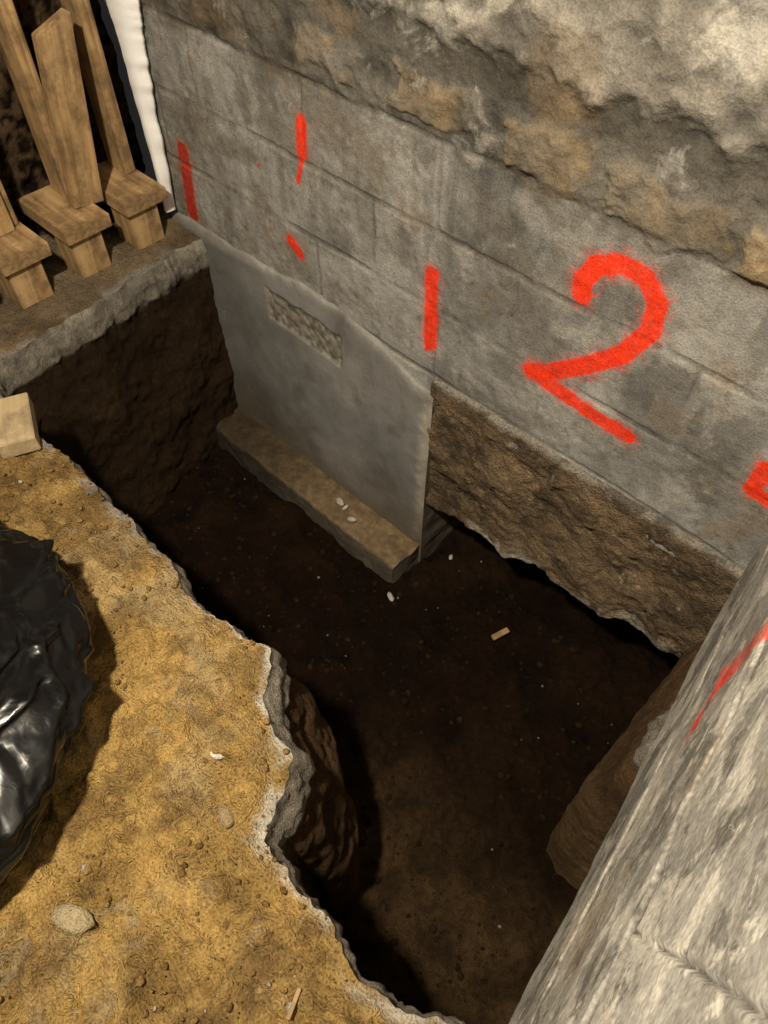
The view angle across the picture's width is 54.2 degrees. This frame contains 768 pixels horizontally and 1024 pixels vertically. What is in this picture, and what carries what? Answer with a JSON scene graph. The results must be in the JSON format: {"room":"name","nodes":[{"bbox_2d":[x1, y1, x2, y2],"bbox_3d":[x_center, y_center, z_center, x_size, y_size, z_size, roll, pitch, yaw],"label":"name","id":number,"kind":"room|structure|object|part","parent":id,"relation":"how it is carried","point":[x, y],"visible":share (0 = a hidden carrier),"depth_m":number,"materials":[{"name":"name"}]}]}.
{"room":"construction site","nodes":[
{"label":"construction site","id":0,"kind":"room"},
{"bbox_2d":[0,0,145,235],"bbox_3d":[-1.125,-1.477,1.255,0.053,2.400,1.050,37,61,25],"label":"wall","id":1,"kind":"structure","parent":0,"point":[22,170],"depth_m":2.09,"materials":[{"name":"soil"}]},
{"bbox_2d":[0,202,447,1023],"bbox_3d":[-1.105,0.145,1.514,3.100,0.068,2.630,37,61,25],"label":"sandy ground","id":2,"kind":"structure","parent":0,"point":[149,734],"depth_m":1.25,"materials":[{"name":"sand"}]},
{"bbox_2d":[0,392,40,458],"bbox_3d":[-0.865,-0.204,1.759,0.085,0.042,0.160,-18,55,-13],"label":"wood offcut","id":3,"kind":"object","parent":2,"relation":"on","point":[19,435],"visible":1,"depth_m":1.73,"materials":[{"name":"beige wood"}]},
{"bbox_2d":[0,525,94,882],"bbox_3d":[-0.932,0.318,1.199,0.882,0.299,0.912,37,61,25],"label":"trash bag","id":4,"kind":"object","parent":2,"relation":"on","point":[46,646],"visible":1,"depth_m":1.20,"materials":[{"name":"black plastic"}]},
{"bbox_2d":[0,0,175,308],"bbox_3d":[-0.932,-1.309,1.364,0.296,2.017,0.758,37,61,25],"label":"wooden planks","id":5,"kind":"object","parent":2,"relation":"on","point":[68,42],"depth_m":2.00,"materials":[{"name":"brown wood"}]},
{"bbox_3d":[-1.027,-0.730,2.019,0.250,0.038,0.140,37,61,25],"label":"plate","id":6,"kind":"part","parent":5,"relation":"part of","materials":[{"name":"brown wood"}]},
{"bbox_3d":[-0.991,-0.644,2.052,0.100,0.118,0.095,37,61,25],"label":"leg","id":7,"kind":"part","parent":5,"relation":"part of","materials":[{"name":"brown wood"}]},
{"bbox_3d":[-0.896,-0.840,2.102,0.250,0.038,0.140,37,61,25],"label":"plate","id":8,"kind":"part","parent":5,"relation":"part of","materials":[{"name":"brown wood"}]},
{"bbox_3d":[-0.860,-0.754,2.135,0.100,0.118,0.095,37,61,25],"label":"leg","id":9,"kind":"part","parent":5,"relation":"part of","materials":[{"name":"brown wood"}]},
{"bbox_3d":[-0.765,-0.949,2.185,0.250,0.038,0.140,37,61,25],"label":"plate","id":10,"kind":"part","parent":5,"relation":"part of","materials":[{"name":"brown wood"}]},
{"bbox_3d":[-0.729,-0.863,2.218,0.100,0.118,0.095,37,61,25],"label":"leg","id":11,"kind":"part","parent":5,"relation":"part of","materials":[{"name":"brown wood"}]},
{"bbox_3d":[-0.648,-1.259,1.811,0.202,1.150,0.033,37,61,25],"label":"insulation foam strip","id":12,"kind":"part","parent":5,"relation":"part of","materials":[{"name":"white plastic"}]},
{"bbox_2d":[50,750,234,934],"bbox_3d":[-0.369,0.545,1.214,0.124,0.018,0.348,37,61,25],"label":"stones","id":13,"kind":"object","parent":2,"relation":"on","point":[72,918],"visible":1,"depth_m":1.15},
{"bbox_2d":[0,445,384,1023],"bbox_3d":[-0.674,0.367,1.357,1.813,0.013,0.859,37,61,25],"label":"crumbs","id":14,"kind":"object","parent":2,"relation":"on","point":[86,869],"visible":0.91,"depth_m":1.21,"materials":[{"name":"brown soil"}]},
{"bbox_2d":[286,988,300,1019],"bbox_3d":[-0.130,0.709,1.081,0.006,0.004,0.040,17,55,12],"label":"wood splinter","id":15,"kind":"object","parent":2,"relation":"on","point":[298,990],"visible":1,"depth_m":1.08,"materials":[{"name":"brown wood"}]},
{"bbox_2d":[0,239,704,1023],"bbox_3d":[-0.123,0.153,2.091,2.150,0.900,1.520,37,61,25],"label":"pit","id":16,"kind":"object","parent":2,"relation":"in","point":[135,386],"visible":0.49,"depth_m":2.19,"materials":[{"name":"brown soil"}]},
{"bbox_2d":[171,210,461,561],"bbox_3d":[-0.144,-0.481,2.496,1.086,0.899,0.381,37,61,25],"label":"panel","id":17,"kind":"object","parent":16,"relation":"in","point":[304,370],"visible":0.66,"depth_m":2.27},
{"bbox_2d":[215,407,418,582],"bbox_3d":[-0.261,-0.070,2.661,0.935,0.151,0.144,37,61,25],"label":"ledge","id":18,"kind":"object","parent":16,"relation":"in","point":[371,539],"visible":0.91,"depth_m":2.58,"materials":[{"name":"concrete"}]},
{"bbox_2d":[143,454,643,1007],"bbox_3d":[-0.161,0.426,2.321,1.824,0.104,1.122,37,61,25],"label":"crumbs","id":19,"kind":"object","parent":16,"relation":"on","point":[394,942],"visible":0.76,"depth_m":2.21,"materials":[{"name":"soil"}]},
{"bbox_2d":[491,628,509,640],"bbox_3d":[0.362,0.380,2.334,0.060,0.008,0.018,-24,57,-17],"label":"wood shim","id":20,"kind":"object","parent":16,"relation":"on","point":[504,631],"visible":1,"depth_m":2.33,"materials":[{"name":"brown wood"}]},
{"bbox_2d":[426,376,743,657],"bbox_3d":[0.576,-0.028,1.968,0.928,0.539,0.399,37,61,25],"label":"footing","id":21,"kind":"object","parent":16,"relation":"in","point":[534,505],"visible":0.91,"depth_m":1.83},
{"bbox_2d":[139,0,767,569],"bbox_3d":[0.106,-1.039,0.961,2.090,2.460,0.030,37,61,25],"label":"wall","id":22,"kind":"structure","parent":0,"point":[552,213],"depth_m":1.42,"materials":[{"name":"concrete"}]},
{"bbox_2d":[509,537,767,1023],"bbox_3d":[0.151,0.251,-0.042,0.313,2.416,2.420,30,58,21],"label":"concrete pillar","id":23,"kind":"structure","parent":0,"point":[667,923],"depth_m":0.59,"materials":[{"name":"concrete"}]}
]}

